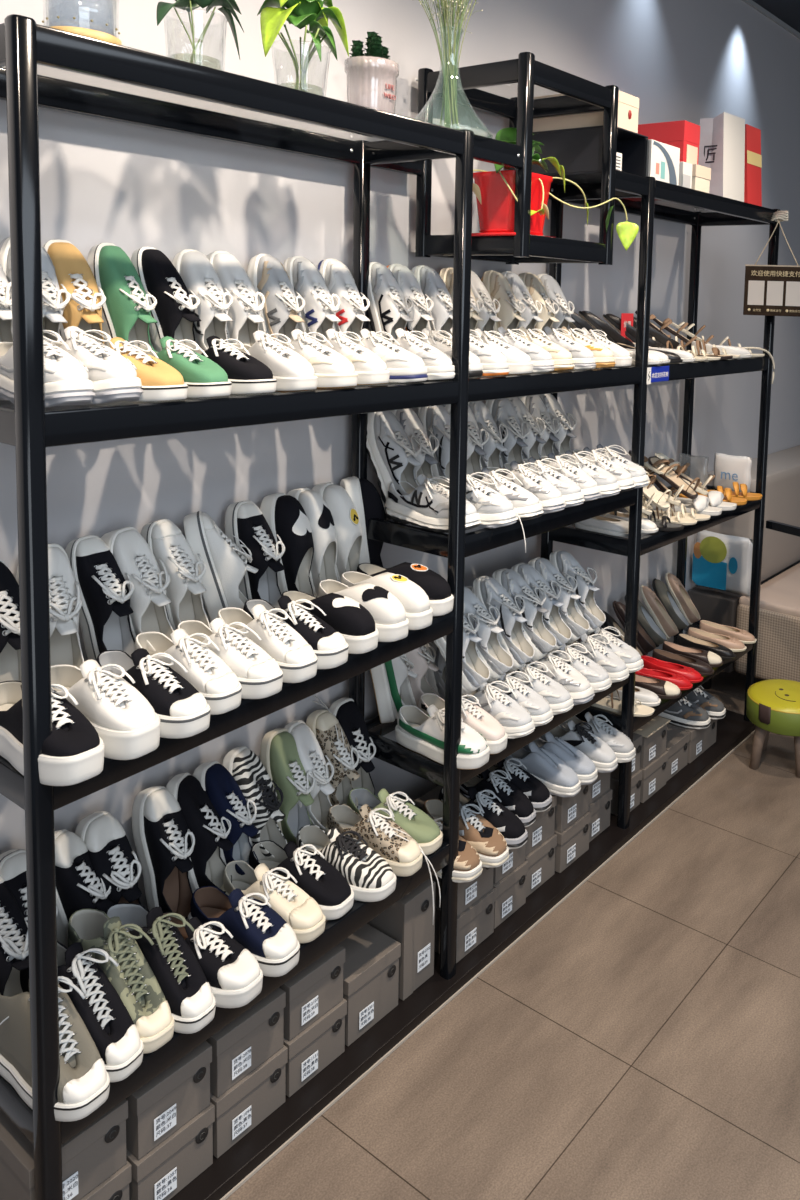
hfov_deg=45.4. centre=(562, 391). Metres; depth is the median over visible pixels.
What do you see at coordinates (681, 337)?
sandal
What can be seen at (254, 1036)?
shoe box
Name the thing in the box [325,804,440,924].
sneaker
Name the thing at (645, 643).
shoe
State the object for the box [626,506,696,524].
sandal
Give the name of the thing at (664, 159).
printed box
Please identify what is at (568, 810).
shoe box
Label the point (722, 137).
box
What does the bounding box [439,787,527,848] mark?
shoe
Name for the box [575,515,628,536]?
shoe
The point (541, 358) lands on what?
sneaker
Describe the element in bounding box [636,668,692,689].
shoe
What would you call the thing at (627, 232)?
pothos
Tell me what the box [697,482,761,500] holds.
sandal
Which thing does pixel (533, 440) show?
shoe
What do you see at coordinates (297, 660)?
sneaker
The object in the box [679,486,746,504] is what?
sandal
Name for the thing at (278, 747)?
sneaker
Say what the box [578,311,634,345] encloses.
shoe
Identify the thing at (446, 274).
sneaker
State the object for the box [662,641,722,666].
shoe
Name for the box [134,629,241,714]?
sneaker
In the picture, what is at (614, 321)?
shoe
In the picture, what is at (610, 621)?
shoe
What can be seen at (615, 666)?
shoe
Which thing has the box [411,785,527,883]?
shoe box
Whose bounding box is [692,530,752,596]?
bag
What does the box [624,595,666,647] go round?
shoe
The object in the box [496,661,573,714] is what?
shoe
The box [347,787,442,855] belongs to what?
sneaker
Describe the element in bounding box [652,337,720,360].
sandal
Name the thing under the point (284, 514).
slip
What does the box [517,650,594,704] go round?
shoe
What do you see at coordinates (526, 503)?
shoe
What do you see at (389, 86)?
print
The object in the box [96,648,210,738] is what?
sneaker
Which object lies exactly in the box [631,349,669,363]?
shoe
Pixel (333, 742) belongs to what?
sneaker
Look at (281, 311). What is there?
sneaker
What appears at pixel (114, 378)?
sneaker
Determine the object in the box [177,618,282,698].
sneaker
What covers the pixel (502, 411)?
shoe
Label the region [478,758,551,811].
shoe
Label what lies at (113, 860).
sneaker
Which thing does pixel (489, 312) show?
sneaker
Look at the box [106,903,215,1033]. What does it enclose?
sneaker
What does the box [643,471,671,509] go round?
sandal
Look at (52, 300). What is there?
sneaker
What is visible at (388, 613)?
slip
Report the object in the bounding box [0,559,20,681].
sneaker
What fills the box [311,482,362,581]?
slip
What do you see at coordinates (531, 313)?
sneaker
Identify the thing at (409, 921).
shoe box
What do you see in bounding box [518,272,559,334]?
sneaker
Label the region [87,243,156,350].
sneaker
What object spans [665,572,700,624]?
shoe
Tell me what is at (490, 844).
shoe
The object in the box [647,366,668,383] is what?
label
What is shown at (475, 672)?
shoe
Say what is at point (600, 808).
shoe box
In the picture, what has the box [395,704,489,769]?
sneaker
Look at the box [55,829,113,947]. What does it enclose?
sneaker
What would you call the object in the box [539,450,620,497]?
shoe
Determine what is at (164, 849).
sneaker
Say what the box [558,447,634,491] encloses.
shoe
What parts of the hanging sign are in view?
white panel, white panel, white panel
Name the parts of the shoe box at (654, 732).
lid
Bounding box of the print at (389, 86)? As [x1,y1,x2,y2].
[386,83,394,90]
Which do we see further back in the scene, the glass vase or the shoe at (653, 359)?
the shoe at (653, 359)
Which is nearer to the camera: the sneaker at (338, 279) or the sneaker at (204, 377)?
the sneaker at (204, 377)
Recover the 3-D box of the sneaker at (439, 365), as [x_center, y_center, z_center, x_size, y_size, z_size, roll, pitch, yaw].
[-0.348,-0.089,2.123,0.267,0.110,0.088,7,7,42]
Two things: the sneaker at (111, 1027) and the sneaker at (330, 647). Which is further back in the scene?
the sneaker at (330, 647)
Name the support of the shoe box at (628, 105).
on the case
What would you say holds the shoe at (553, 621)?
on the shoe at (599, 679)
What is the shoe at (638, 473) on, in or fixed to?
on the shoe rack
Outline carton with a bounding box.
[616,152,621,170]
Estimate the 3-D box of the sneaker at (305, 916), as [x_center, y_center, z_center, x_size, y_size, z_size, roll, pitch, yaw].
[-0.601,1.026,1.902,0.266,0.106,0.086,4,6,26]
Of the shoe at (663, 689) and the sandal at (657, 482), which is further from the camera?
the sandal at (657, 482)
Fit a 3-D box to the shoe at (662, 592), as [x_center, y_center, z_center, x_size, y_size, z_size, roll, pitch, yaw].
[0.416,0.831,3.610,0.150,0.197,0.067,4,6,26]
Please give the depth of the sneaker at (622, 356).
2.66 m
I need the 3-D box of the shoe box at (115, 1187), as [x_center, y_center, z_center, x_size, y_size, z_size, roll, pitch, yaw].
[-0.910,1.372,1.616,0.305,0.117,0.168,6,7,35]
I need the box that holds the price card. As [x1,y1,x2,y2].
[621,313,633,340]
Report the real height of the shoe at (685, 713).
0.110 m
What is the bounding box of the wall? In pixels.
[0,0,799,920]
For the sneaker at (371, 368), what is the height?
0.110 m
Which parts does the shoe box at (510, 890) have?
lid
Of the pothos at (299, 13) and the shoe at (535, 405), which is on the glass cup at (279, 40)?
the pothos at (299, 13)
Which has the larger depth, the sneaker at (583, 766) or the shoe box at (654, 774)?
the shoe box at (654, 774)
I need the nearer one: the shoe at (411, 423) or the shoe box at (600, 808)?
the shoe at (411, 423)
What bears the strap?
attached to the sandal at (729, 342)
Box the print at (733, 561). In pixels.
[729,557,737,573]
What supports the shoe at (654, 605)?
on the shoe rack
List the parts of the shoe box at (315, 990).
lid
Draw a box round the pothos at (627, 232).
[473,128,638,250]
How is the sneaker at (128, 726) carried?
on the shoe rack
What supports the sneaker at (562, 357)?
on the shoe rack
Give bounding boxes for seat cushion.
[739,563,799,616]
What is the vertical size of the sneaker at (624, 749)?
0.112 m
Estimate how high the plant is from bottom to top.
0.163 m
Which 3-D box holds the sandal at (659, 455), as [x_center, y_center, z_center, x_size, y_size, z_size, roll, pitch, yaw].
[0.436,0.313,3.490,0.074,0.139,0.230,-3,7,-40]
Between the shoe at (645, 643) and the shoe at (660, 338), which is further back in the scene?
the shoe at (645, 643)
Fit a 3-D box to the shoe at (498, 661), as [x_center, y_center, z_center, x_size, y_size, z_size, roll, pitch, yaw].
[-0.221,0.642,2.455,0.202,0.238,0.091,5,7,32]
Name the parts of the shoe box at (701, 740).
lid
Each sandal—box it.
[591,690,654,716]
[614,509,683,530]
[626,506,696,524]
[628,450,677,496]
[635,310,696,350]
[642,493,656,514]
[642,495,710,520]
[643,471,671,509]
[644,462,712,494]
[646,469,674,493]
[647,475,684,505]
[648,456,699,498]
[651,495,721,515]
[652,318,713,345]
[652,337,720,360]
[655,453,701,486]
[655,456,714,490]
[666,341,707,360]
[667,335,732,359]
[671,322,728,344]
[674,491,736,510]
[675,336,739,358]
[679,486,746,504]
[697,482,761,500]
[702,336,764,356]
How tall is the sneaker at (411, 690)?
0.263 m
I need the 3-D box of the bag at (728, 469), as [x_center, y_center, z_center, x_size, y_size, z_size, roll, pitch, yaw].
[0.648,0.312,3.579,0.158,0.143,0.064,6,7,35]
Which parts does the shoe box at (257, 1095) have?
lid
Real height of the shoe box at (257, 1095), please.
0.117 m
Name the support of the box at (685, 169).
on the shoe rack
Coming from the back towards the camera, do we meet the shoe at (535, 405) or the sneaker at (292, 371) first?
the shoe at (535, 405)
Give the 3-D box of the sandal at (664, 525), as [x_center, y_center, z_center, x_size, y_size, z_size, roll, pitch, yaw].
[0.265,0.394,2.968,0.244,0.074,0.083,4,6,18]
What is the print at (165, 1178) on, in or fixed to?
on the shoe box at (164, 1171)
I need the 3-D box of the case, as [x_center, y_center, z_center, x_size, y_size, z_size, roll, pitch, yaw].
[0.071,-0.680,2.700,0.296,0.128,0.205,6,7,35]
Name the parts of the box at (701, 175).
lid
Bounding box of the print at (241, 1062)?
[234,1055,250,1069]
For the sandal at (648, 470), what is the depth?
3.26 m
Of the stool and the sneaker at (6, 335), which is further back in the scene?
the stool
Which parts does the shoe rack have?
rail, rail, rail, rail, post, rail, rail, rail, rail, rail, post, rail, rail, rail, rail, rail, post, post, board, rail, rail, rail, rail, rail, post, post, rail, rail, post, rail, rail, rail, rail, rail, rail, rail, rail, rail, post, rail, rail, rail, post, post, rail, rail, rail, rail, rail, rail, rail, post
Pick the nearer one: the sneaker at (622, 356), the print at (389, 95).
the print at (389, 95)
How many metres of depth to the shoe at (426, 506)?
2.19 m
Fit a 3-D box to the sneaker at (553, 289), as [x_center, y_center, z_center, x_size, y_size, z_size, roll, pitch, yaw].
[-0.022,-0.227,2.841,0.138,0.265,0.086,6,7,38]
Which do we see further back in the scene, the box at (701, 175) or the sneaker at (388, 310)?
the box at (701, 175)
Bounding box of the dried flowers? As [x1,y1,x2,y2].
[418,0,482,129]
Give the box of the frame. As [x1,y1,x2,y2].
[766,520,799,536]
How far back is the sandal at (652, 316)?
3.29 m
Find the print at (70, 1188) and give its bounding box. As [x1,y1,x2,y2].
[63,1181,77,1195]
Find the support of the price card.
on the shoe rack
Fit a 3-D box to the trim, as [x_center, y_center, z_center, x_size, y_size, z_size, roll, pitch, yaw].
[0.131,-1.594,3.034,0.012,0.020,10.000,6,7,35]
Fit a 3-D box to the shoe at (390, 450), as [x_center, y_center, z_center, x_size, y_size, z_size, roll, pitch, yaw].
[-0.414,0.175,2.310,0.155,0.267,0.100,5,6,28]
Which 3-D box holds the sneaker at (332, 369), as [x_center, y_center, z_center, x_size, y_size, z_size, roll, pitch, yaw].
[-0.518,-0.070,1.872,0.266,0.110,0.086,6,7,34]
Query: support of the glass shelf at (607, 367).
attached to the shoe rack
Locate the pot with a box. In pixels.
[472,170,552,236]
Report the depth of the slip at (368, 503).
2.27 m
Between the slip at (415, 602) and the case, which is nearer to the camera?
the slip at (415, 602)
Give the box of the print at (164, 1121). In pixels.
[156,1113,175,1129]
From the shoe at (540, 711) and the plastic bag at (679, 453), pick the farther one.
the plastic bag at (679, 453)
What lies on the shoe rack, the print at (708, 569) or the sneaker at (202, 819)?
the sneaker at (202, 819)
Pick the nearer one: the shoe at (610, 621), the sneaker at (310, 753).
the sneaker at (310, 753)
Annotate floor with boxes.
[226,670,799,1199]
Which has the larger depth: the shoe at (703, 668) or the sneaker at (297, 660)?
the shoe at (703, 668)
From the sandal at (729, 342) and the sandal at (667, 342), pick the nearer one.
the sandal at (667, 342)
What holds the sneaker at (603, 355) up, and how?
on the shoe rack
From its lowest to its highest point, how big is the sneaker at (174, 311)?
0.261 m
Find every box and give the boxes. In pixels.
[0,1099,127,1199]
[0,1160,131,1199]
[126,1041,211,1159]
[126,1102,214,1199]
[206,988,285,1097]
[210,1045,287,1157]
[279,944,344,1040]
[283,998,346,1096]
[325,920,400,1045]
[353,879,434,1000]
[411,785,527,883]
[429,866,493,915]
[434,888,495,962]
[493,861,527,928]
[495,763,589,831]
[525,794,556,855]
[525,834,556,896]
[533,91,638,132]
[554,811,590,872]
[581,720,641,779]
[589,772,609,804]
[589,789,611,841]
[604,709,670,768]
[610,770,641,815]
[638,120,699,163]
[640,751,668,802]
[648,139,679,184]
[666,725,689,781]
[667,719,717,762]
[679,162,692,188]
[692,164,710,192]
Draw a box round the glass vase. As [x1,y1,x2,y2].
[414,26,492,137]
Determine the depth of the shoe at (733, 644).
3.45 m
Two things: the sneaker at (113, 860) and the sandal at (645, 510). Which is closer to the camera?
the sneaker at (113, 860)
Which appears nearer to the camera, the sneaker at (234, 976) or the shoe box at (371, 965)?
the sneaker at (234, 976)
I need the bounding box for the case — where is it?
[532,125,649,176]
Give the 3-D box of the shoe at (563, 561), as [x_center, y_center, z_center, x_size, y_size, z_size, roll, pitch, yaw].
[0.049,0.612,2.841,0.201,0.238,0.090,5,6,30]
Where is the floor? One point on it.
(640, 1041)
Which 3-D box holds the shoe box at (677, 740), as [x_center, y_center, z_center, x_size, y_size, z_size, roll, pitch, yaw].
[0.276,1.246,3.294,0.305,0.117,0.160,6,7,35]
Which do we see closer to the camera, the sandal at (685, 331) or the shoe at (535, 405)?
the shoe at (535, 405)
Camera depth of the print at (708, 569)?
3.88 m
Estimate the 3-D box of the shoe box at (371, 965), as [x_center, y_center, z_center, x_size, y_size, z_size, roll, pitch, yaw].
[-0.537,1.316,2.140,0.305,0.150,0.156,6,7,35]
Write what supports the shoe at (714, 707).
on the shoe box at (701, 740)
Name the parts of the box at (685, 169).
grey panel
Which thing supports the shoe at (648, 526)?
on the shoe rack
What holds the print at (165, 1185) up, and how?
on the shoe box at (164, 1171)
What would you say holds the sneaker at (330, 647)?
on the shoe rack
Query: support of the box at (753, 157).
on the shoe rack
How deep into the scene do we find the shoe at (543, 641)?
2.59 m
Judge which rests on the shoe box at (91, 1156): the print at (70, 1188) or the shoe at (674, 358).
the print at (70, 1188)
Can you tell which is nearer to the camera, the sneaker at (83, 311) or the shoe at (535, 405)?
the sneaker at (83, 311)
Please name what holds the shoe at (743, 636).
on the shoe rack
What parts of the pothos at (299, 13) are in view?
stem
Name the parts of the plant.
stem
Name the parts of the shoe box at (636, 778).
lid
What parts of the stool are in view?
leg, leg, leg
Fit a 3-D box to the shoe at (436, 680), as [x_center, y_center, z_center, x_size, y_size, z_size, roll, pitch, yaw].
[-0.330,0.708,2.524,0.137,0.266,0.091,4,6,26]
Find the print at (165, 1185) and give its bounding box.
[157,1177,176,1194]
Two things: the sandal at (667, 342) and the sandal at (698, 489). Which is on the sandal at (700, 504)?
the sandal at (698, 489)
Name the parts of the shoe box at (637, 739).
lid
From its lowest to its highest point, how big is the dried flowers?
0.444 m
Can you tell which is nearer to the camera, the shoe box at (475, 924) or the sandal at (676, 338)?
the shoe box at (475, 924)
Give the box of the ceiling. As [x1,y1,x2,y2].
[753,0,799,32]
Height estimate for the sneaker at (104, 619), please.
0.263 m
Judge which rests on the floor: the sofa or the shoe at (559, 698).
the sofa
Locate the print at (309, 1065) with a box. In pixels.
[303,1059,317,1071]
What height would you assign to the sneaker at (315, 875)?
0.110 m
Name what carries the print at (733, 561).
attached to the bag at (722, 562)
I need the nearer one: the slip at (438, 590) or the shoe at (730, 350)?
the slip at (438, 590)
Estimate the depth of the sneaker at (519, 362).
2.28 m
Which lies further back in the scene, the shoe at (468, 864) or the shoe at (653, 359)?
the shoe at (653, 359)
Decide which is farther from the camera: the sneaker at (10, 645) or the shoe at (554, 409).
the shoe at (554, 409)
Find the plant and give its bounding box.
[157,0,243,64]
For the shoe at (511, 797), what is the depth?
2.46 m
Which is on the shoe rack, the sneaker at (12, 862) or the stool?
the sneaker at (12, 862)
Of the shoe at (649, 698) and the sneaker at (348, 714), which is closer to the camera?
the sneaker at (348, 714)
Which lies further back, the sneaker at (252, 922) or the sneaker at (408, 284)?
the sneaker at (408, 284)
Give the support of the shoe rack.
on the floor
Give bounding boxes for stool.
[746,679,799,777]
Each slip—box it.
[260,493,313,595]
[280,590,378,653]
[287,487,337,596]
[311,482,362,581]
[318,579,408,641]
[340,476,386,566]
[341,571,432,629]
[356,562,453,615]
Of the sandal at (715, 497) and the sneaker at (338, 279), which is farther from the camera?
the sandal at (715, 497)
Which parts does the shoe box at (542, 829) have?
lid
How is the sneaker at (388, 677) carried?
on the shoe rack
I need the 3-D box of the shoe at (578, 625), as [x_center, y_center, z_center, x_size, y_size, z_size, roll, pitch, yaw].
[-0.013,0.619,2.751,0.202,0.238,0.091,5,7,32]
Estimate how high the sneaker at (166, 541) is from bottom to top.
0.263 m
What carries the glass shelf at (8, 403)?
attached to the shoe rack
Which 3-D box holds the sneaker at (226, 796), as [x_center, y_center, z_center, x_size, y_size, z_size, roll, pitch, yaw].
[-0.719,0.931,2.006,0.142,0.263,0.082,4,6,18]
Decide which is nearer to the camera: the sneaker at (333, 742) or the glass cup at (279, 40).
the glass cup at (279, 40)
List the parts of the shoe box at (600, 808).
lid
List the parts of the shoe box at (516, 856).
lid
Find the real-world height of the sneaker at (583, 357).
0.112 m
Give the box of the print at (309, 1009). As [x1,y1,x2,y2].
[303,1003,317,1016]
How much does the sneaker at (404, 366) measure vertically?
0.110 m
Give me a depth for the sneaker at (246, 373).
1.66 m
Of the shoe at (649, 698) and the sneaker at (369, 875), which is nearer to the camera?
the sneaker at (369, 875)
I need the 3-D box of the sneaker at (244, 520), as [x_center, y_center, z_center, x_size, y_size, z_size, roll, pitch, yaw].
[-0.658,0.371,2.015,0.139,0.266,0.082,5,6,29]
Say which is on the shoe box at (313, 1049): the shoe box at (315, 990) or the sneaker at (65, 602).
the shoe box at (315, 990)
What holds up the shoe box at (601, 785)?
on the shoe box at (600, 808)
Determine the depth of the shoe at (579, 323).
2.87 m
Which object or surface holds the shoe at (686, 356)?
on the shoe rack
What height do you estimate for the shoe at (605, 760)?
0.112 m
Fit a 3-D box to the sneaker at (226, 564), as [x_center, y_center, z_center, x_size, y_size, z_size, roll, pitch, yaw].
[-0.712,0.379,1.944,0.146,0.264,0.082,0,6,-19]
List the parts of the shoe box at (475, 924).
lid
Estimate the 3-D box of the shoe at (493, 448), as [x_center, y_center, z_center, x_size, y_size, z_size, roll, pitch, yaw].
[-0.214,0.152,2.605,0.141,0.265,0.092,5,7,33]
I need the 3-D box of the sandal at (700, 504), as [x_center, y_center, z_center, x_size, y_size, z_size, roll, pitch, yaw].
[0.426,0.381,3.204,0.244,0.062,0.122,4,6,18]
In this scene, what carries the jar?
on the shoe rack
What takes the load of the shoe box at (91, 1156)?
on the shoe box at (115, 1187)
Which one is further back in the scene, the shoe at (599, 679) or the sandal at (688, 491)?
the sandal at (688, 491)
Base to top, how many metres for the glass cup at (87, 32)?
0.130 m
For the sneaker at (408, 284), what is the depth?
2.30 m
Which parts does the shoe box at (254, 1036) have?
lid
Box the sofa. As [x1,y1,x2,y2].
[686,445,799,688]
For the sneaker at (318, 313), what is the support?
on the shoe rack
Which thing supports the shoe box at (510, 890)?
on the shoe rack
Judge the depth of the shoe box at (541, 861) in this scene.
2.56 m
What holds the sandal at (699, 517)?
on the shoe rack
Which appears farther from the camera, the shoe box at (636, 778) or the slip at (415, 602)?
the shoe box at (636, 778)
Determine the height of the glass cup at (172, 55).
0.100 m
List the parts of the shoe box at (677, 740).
lid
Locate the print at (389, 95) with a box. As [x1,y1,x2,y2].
[384,92,395,99]
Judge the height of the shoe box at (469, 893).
0.117 m
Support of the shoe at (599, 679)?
on the shoe rack
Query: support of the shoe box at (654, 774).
on the shoe rack
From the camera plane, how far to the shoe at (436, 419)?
2.44 m
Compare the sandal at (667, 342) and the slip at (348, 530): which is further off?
the sandal at (667, 342)
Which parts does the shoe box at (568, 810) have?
lid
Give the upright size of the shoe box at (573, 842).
0.117 m
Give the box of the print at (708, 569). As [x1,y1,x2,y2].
[692,553,726,589]
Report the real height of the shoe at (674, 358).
0.056 m
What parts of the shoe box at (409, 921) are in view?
lid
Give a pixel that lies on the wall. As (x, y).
(130, 187)
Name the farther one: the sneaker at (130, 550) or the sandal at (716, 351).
the sandal at (716, 351)
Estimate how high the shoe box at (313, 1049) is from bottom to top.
0.117 m
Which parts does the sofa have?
leg, panel, seat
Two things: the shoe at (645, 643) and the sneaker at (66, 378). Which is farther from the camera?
the shoe at (645, 643)
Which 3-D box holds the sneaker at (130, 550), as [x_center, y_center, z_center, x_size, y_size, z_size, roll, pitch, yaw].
[-0.812,0.395,1.786,0.154,0.265,0.088,4,6,21]
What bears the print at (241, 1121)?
on the shoe box at (257, 1095)
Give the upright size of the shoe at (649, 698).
0.056 m
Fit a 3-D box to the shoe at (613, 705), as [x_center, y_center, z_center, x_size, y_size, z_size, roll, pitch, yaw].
[0.169,0.956,2.921,0.244,0.071,0.080,4,6,23]
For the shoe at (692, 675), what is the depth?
3.16 m
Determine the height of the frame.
0.825 m
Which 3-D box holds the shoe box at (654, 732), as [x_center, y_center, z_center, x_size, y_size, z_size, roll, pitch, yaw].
[0.188,1.144,3.143,0.309,0.112,0.156,6,7,35]
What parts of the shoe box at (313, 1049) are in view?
lid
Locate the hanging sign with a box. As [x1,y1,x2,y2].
[743,210,799,316]
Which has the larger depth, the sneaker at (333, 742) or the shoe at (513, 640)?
the shoe at (513, 640)
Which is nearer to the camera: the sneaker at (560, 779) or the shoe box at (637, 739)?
the sneaker at (560, 779)
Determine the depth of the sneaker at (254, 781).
2.04 m
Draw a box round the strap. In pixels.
[742,347,774,383]
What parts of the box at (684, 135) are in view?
lid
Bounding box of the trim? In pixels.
[742,0,799,38]
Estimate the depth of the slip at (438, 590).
2.10 m
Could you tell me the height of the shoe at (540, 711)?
0.114 m
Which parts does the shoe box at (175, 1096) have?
lid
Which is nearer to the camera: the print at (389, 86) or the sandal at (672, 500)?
the print at (389, 86)
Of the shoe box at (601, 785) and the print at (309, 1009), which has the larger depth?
the shoe box at (601, 785)
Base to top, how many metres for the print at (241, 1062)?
0.009 m
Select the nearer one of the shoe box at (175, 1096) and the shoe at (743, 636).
the shoe box at (175, 1096)
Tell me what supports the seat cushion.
on the sofa
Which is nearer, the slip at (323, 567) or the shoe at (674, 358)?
the slip at (323, 567)
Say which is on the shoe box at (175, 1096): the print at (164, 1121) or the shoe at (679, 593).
the print at (164, 1121)
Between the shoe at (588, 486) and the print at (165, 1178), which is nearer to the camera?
the print at (165, 1178)
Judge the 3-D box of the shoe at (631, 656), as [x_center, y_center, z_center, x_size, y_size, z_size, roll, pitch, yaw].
[0.119,0.769,2.824,0.270,0.114,0.096,5,6,31]
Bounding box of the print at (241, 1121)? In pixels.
[234,1114,250,1129]
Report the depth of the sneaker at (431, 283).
2.38 m
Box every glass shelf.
[0,381,431,410]
[469,367,616,378]
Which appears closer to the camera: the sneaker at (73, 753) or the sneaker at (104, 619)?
the sneaker at (73, 753)
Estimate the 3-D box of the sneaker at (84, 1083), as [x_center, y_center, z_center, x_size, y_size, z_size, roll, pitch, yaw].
[-0.849,1.050,1.492,0.266,0.235,0.118,4,6,24]
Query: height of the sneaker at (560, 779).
0.112 m
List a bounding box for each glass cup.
[42,0,121,44]
[164,7,227,70]
[271,40,330,96]
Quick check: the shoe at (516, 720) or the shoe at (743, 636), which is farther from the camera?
the shoe at (743, 636)
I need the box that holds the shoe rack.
[0,14,780,1199]
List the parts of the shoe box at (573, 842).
lid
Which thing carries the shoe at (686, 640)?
on the shoe rack
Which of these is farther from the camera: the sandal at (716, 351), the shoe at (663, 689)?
the sandal at (716, 351)
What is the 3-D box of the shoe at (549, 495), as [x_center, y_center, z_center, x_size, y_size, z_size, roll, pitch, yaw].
[-0.105,0.243,2.450,0.275,0.120,0.105,7,8,44]
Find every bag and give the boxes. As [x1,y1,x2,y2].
[679,453,707,487]
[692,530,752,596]
[713,453,751,492]
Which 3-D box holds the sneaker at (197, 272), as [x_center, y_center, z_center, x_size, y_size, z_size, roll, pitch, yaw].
[-0.713,-0.153,1.861,0.139,0.262,0.081,5,7,32]
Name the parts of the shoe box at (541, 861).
lid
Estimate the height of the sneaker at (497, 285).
0.264 m
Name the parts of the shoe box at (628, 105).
lid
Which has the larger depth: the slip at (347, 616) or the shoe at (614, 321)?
the shoe at (614, 321)
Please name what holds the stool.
on the floor
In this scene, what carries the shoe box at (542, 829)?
on the shoe box at (541, 861)
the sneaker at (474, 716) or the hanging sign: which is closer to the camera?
the sneaker at (474, 716)
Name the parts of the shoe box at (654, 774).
lid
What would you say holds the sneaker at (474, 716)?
on the shoe rack
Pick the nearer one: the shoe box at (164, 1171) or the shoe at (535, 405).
the shoe box at (164, 1171)
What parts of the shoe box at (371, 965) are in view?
lid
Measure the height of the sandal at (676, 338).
0.071 m
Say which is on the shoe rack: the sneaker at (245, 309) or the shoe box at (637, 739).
the sneaker at (245, 309)
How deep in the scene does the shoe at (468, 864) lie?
2.20 m
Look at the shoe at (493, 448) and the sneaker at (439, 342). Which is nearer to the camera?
the sneaker at (439, 342)
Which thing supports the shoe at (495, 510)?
on the shoe rack
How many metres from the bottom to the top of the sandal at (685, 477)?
0.131 m
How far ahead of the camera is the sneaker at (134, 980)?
1.61 m
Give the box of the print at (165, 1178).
[157,1169,176,1187]
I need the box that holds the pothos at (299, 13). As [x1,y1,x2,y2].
[257,0,348,91]
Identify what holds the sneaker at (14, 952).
on the shoe rack
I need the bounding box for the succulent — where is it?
[346,32,391,74]
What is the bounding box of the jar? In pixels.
[344,56,398,113]
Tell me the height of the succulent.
0.076 m
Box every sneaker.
[0,237,70,341]
[0,262,12,341]
[0,330,94,407]
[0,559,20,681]
[0,681,103,785]
[0,849,57,926]
[0,875,28,995]
[0,967,109,1121]
[15,543,83,667]
[20,941,143,1081]
[42,240,105,343]
[50,326,142,403]
[51,659,159,759]
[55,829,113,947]
[65,535,134,659]
[68,908,174,1053]
[75,811,141,909]
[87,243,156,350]
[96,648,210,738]
[101,527,173,650]
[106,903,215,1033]
[109,337,187,401]
[131,247,201,351]
[132,786,194,918]
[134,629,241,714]
[141,519,210,630]
[145,336,231,397]
[163,912,262,1007]
[166,772,232,892]
[172,249,232,349]
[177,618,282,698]
[183,511,257,621]
[188,886,299,976]
[190,335,276,393]
[193,761,258,874]
[206,251,264,345]
[217,604,317,682]
[221,860,325,942]
[222,746,286,857]
[225,500,284,607]
[226,330,317,390]
[243,595,348,668]
[247,254,304,342]
[249,840,353,919]
[260,728,314,843]
[279,329,357,387]
[283,256,340,343]
[284,720,334,830]
[296,825,395,901]
[306,696,359,807]
[317,259,369,343]
[323,329,389,384]
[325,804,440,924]
[329,698,375,794]
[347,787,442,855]
[358,329,427,382]
[367,262,413,342]
[370,654,417,722]
[386,264,433,339]
[392,328,454,379]
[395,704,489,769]
[396,328,482,376]
[400,644,438,706]
[412,265,452,339]
[418,693,507,753]
[422,328,508,375]
[439,267,483,335]
[448,328,532,373]
[471,271,501,336]
[472,327,554,371]
[481,270,525,335]
[495,326,574,370]
[500,271,542,335]
[505,741,580,796]
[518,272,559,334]
[519,326,595,368]
[523,731,597,784]
[536,274,574,334]
[539,326,615,367]
[559,712,635,762]
[581,328,631,366]
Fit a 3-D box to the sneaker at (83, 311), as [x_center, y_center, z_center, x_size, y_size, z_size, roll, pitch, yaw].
[-0.864,-0.139,1.657,0.127,0.262,0.082,6,7,35]
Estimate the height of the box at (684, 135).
0.238 m
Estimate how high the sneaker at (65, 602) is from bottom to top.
0.265 m
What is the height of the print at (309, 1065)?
0.009 m
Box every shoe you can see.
[366,411,421,507]
[385,474,481,532]
[390,408,438,484]
[417,405,469,480]
[422,799,508,867]
[425,641,445,699]
[427,814,482,882]
[431,472,525,552]
[434,613,489,694]
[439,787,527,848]
[443,404,488,480]
[460,769,535,826]
[462,681,534,738]
[464,587,512,682]
[467,467,543,521]
[468,401,507,469]
[472,576,534,671]
[478,671,553,726]
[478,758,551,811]
[482,461,565,513]
[485,398,530,467]
[492,568,556,661]
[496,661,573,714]
[502,457,584,507]
[508,397,545,459]
[511,563,571,652]
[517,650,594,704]
[518,395,560,456]
[521,453,600,501]
[528,557,589,643]
[539,394,576,455]
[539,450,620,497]
[539,643,611,692]
[539,720,617,772]
[549,550,605,634]
[557,633,628,682]
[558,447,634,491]
[569,309,605,338]
[572,444,649,488]
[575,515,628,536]
[576,626,643,672]
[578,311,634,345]
[601,511,658,532]
[601,611,642,655]
[603,314,660,347]
[605,686,660,706]
[612,601,655,654]
[616,343,682,362]
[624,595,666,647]
[626,349,661,364]
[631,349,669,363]
[632,342,695,361]
[633,317,679,348]
[635,674,681,698]
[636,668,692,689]
[640,585,678,638]
[641,655,702,682]
[652,578,688,630]
[652,649,713,675]
[658,696,710,728]
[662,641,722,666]
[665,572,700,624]
[677,633,735,659]
[684,685,725,718]
[688,627,746,651]
[690,341,751,357]
[699,620,756,643]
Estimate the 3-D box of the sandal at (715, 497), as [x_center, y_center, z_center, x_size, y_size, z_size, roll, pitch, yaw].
[0.490,0.376,3.286,0.244,0.062,0.122,4,6,18]

